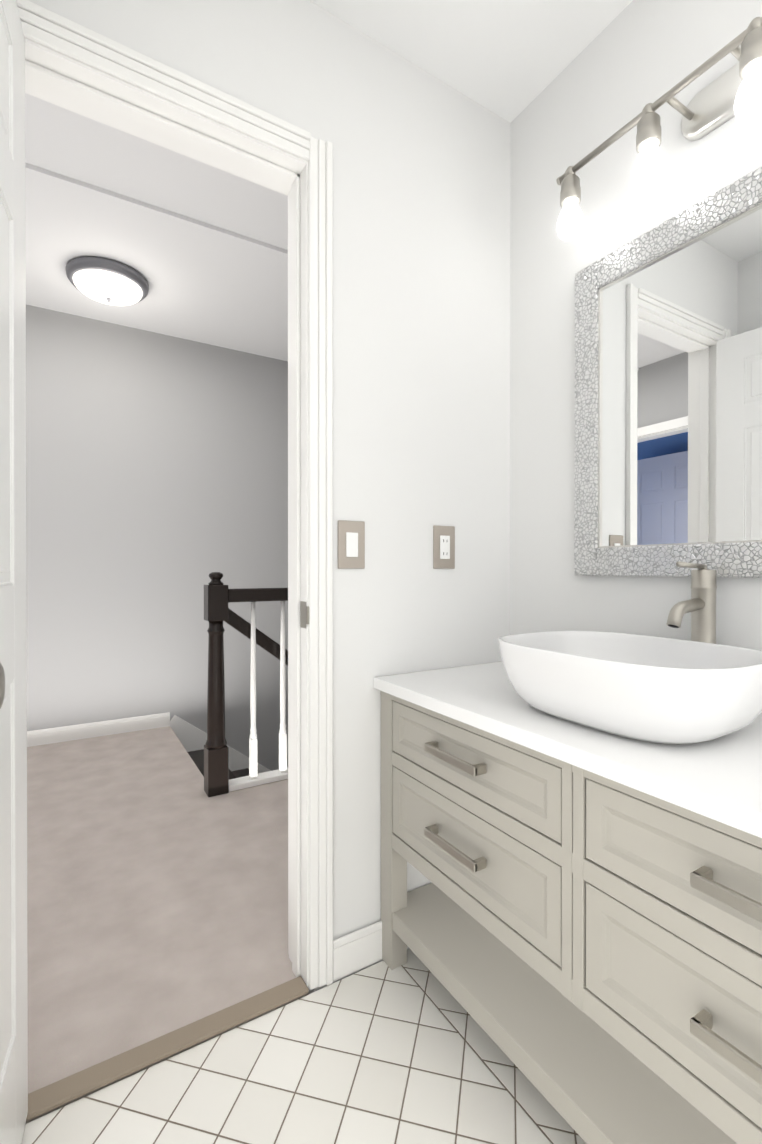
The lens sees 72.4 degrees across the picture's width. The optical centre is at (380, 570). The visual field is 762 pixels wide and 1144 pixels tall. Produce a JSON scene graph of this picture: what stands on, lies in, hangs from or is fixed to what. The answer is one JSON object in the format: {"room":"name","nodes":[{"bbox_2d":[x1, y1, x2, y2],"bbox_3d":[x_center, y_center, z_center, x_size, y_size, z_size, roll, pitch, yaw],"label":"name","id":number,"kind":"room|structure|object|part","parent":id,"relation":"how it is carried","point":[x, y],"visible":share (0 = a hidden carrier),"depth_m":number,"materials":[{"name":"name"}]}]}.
{"room":"bathroom","nodes":[
{"label":"bathroom","id":0,"kind":"room"},
{"bbox_2d":[25,93,287,360],"bbox_3d":[-0.721,-1.581,2.530,4.400,0.060,2.460,0,0,-31],"label":"ceiling","id":1,"kind":"structure","parent":0,"point":[205,292],"depth_m":2.43,"materials":[{"name":"white paint"}]},
{"bbox_2d":[65,256,148,301],"bbox_3d":[-1.439,-1.525,2.750,0.390,0.052,0.390,0,0,-31],"label":"pan","id":2,"kind":"object","parent":1,"relation":"attached to","point":[73,266],"visible":0.46,"depth_m":2.60,"materials":[{"name":"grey metal"}]},
{"bbox_2d":[73,269,142,305],"bbox_3d":[-1.439,-1.458,2.750,0.326,0.087,0.326,0,0,-31],"label":"light","id":3,"kind":"object","parent":2,"relation":"attached to","point":[107,287],"visible":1,"depth_m":2.68,"materials":[{"name":"white glass"}]},
{"bbox_2d":[25,163,287,266],"bbox_3d":[-0.669,-1.541,2.445,4.200,0.018,0.100,0,0,-31],"label":"ceiling beam","id":4,"kind":"structure","parent":1,"relation":"attached to","point":[48,180],"depth_m":2.23,"materials":[{"name":"white paint"}]},
{"bbox_2d":[26,305,287,770],"bbox_3d":[-1.333,0.735,3.549,4.400,4.580,0.100,0,0,-31],"label":"wall","id":5,"kind":"structure","parent":0,"point":[156,479],"depth_m":3.38,"materials":[{"name":"grey paint"}]},
{"bbox_2d":[27,712,169,746],"bbox_3d":[-2.240,0.983,2.934,1.970,0.090,0.012,0,0,-31],"label":"baseboard","id":6,"kind":"structure","parent":5,"relation":"attached to","point":[124,725],"depth_m":3.22,"materials":[{"name":"white paint"}]},
{"bbox_2d":[167,715,270,773],"bbox_3d":[-0.423,1.976,4.038,2.561,2.042,0.014,0,0,-31],"label":"skirt","id":7,"kind":"object","parent":5,"relation":"attached to","point":[191,737],"visible":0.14,"depth_m":3.53,"materials":[{"name":"white paint"}]},
{"bbox_2d":[25,726,308,1123],"bbox_3d":[-0.673,1.060,2.462,4.200,0.060,2.445,0,0,-31],"label":"floor","id":8,"kind":"structure","parent":0,"point":[157,905],"depth_m":1.65,"materials":[{"name":"beige carpet"}]},
{"bbox_2d":[204,572,287,796],"bbox_3d":[0.135,0.892,3.001,2.239,1.778,0.149,0,0,-31],"label":"stair railing","id":9,"kind":"object","parent":8,"relation":"on","point":[219,595],"visible":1,"depth_m":2.40,"materials":[{"name":"black wood"}]},
{"bbox_2d":[229,601,287,791],"bbox_3d":[0.187,0.587,3.007,2.142,0.880,0.080,0,0,-31],"label":"balusters","id":10,"kind":"object","parent":9,"relation":"attached to","point":[253,778],"visible":0.1,"depth_m":2.51,"materials":[{"name":"white paint"}]},
{"bbox_2d":[28,0,509,993],"bbox_3d":[-0.052,-0.226,1.433,4.400,2.640,0.120,0,0,-31],"label":"wall","id":11,"kind":"structure","parent":0,"point":[420,302],"depth_m":1.41,"materials":[{"name":"white paint"}]},
{"bbox_2d":[0,0,27,1143],"bbox_3d":[-0.559,0.015,0.703,0.173,2.020,0.620,0,0,-25],"label":"door","id":12,"kind":"structure","parent":11,"relation":"in","point":[13,898],"depth_m":0.88,"materials":[{"name":"white paint"}]},
{"bbox_2d":[16,0,332,989],"bbox_3d":[-0.474,-0.015,1.175,0.736,2.100,0.155,0,0,-31],"label":"door frame","id":13,"kind":"structure","parent":11,"relation":"attached to","point":[78,68],"depth_m":1.29,"materials":[{"name":"white paint"}]},
{"bbox_2d":[300,601,308,627],"bbox_3d":[-0.187,0.109,1.298,0.012,0.066,0.044,0,0,-31],"label":"strike plate","id":14,"kind":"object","parent":13,"relation":"attached to","point":[304,614],"depth_m":1.29,"materials":[{"name":"silver metal"}]},
{"bbox_2d":[338,520,364,568],"bbox_3d":[-0.076,-0.067,1.343,0.078,0.123,0.008,0,0,-31],"label":"switch plate","id":15,"kind":"object","parent":11,"relation":"attached to","point":[351,544],"visible":1,"depth_m":1.34,"materials":[{"name":"beige"}]},
{"bbox_2d":[333,921,407,981],"bbox_3d":[0.143,0.984,1.477,0.622,0.100,0.012,0,0,-31],"label":"baseboard","id":16,"kind":"structure","parent":11,"relation":"attached to","point":[357,950],"depth_m":1.35,"materials":[{"name":"white paint"}]},
{"bbox_2d":[433,525,454,568],"bbox_3d":[0.183,-0.068,1.500,0.077,0.123,0.009,0,0,-31],"label":"electrical outlet plate","id":17,"kind":"object","parent":11,"relation":"attached to","point":[443,547],"visible":1,"depth_m":1.50,"materials":[{"name":"beige"}]},
{"bbox_2d":[21,948,585,1143],"bbox_3d":[0.513,1.069,0.062,1.460,0.060,2.782,0,0,-31],"label":"floor","id":18,"kind":"structure","parent":0,"point":[410,1051],"depth_m":1.04,"materials":[{"name":"white tile"}]},
{"bbox_2d":[26,976,308,1121],"bbox_3d":[-0.449,1.029,1.138,0.608,0.012,0.053,0,0,-31],"label":"threshold","id":19,"kind":"object","parent":18,"relation":"on","point":[52,1096],"visible":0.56,"depth_m":1.11,"materials":[{"name":"brown wood"}]},
{"bbox_2d":[381,691,761,1143],"bbox_3d":[0.508,0.674,0.981,0.508,0.722,1.232,0,0,-31],"label":"bathroom vanity","id":20,"kind":"object","parent":18,"relation":"on","point":[584,946],"visible":0.83,"depth_m":0.87,"materials":[{"name":"grey paint"}]},
{"bbox_2d":[373,661,761,837],"bbox_3d":[0.515,0.298,0.977,0.499,0.029,1.245,0,0,-31],"label":"countertop","id":21,"kind":"structure","parent":20,"relation":"on","point":[719,779],"depth_m":0.85,"materials":[{"name":"white stone"}]},
{"bbox_2d":[498,630,761,743],"bbox_3d":[0.471,0.214,1.012,0.360,0.138,0.472,0,0,-31],"label":"sink","id":22,"kind":"object","parent":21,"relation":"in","point":[657,689],"visible":1,"depth_m":0.87,"materials":[{"name":"white ceramic"}]},
{"bbox_2d":[666,561,716,643],"bbox_3d":[0.633,0.132,1.063,0.151,0.301,0.054,0,0,-31],"label":"faucet","id":23,"kind":"object","parent":21,"relation":"on","point":[700,605],"visible":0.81,"depth_m":1.07,"materials":[{"name":"silver metal"}]},
{"bbox_2d":[310,0,632,122],"bbox_3d":[0.534,-1.430,0.017,1.660,0.060,2.900,0,0,-31],"label":"ceiling","id":24,"kind":"structure","parent":0,"point":[510,61],"depth_m":1.37,"materials":[{"name":"white paint"}]},
{"bbox_2d":[510,0,761,650],"bbox_3d":[1.201,-0.152,0.427,0.100,2.500,2.900,0,0,-31],"label":"wall","id":25,"kind":"structure","parent":0,"point":[629,62],"depth_m":1.40,"materials":[{"name":"white paint"}]},
{"bbox_2d":[556,17,761,240],"bbox_3d":[0.667,-0.939,1.062,0.150,0.212,0.690,0,0,-31],"label":"sconce","id":26,"kind":"object","parent":25,"relation":"attached to","point":[708,109],"depth_m":1.11,"materials":[{"name":"silver metal"}]},
{"bbox_3d":[0.474,-0.888,1.305,0.065,0.108,0.065,0,0,-37],"label":"sconce bulb","id":27,"kind":"part","parent":26,"relation":"part of","materials":[{"name":"white glass"}]},
{"bbox_3d":[0.581,-0.887,1.129,0.065,0.108,0.065,0,0,-37],"label":"sconce bulb","id":28,"kind":"part","parent":26,"relation":"part of","materials":[{"name":"white glass"}]},
{"bbox_3d":[0.686,-0.886,0.955,0.065,0.108,0.065,0,0,-37],"label":"sconce bulb","id":29,"kind":"part","parent":26,"relation":"part of","materials":[{"name":"white glass"}]},
{"bbox_2d":[574,166,761,577],"bbox_3d":[0.716,-0.392,1.101,0.026,0.811,0.718,0,0,-31],"label":"mirror","id":30,"kind":"object","parent":25,"relation":"attached to","point":[733,201],"visible":0.96,"depth_m":1.28,"materials":[{"name":"silver metal"}]},
{"bbox_2d":[601,207,761,545],"bbox_3d":[0.720,-0.392,1.104,0.012,0.673,0.580,0,0,-31],"label":"mirror panel","id":31,"kind":"object","parent":30,"relation":"attached to","point":[681,395],"visible":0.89,"depth_m":1.16,"materials":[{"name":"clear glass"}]},
{"bbox_3d":[0.198,2.058,2.949,2.210,1.940,0.099,0,0,-31],"label":"wall","id":32,"kind":"structure","parent":0,"visible":0},
{"bbox_2d":[187,749,248,779],"bbox_3d":[-0.220,2.030,3.454,2.020,1.630,1.194,0,0,-31],"label":"stairs","id":33,"kind":"structure","parent":32,"relation":"attached to","point":[197,757],"depth_m":3.43,"materials":[{"name":"black wood"}]}
]}

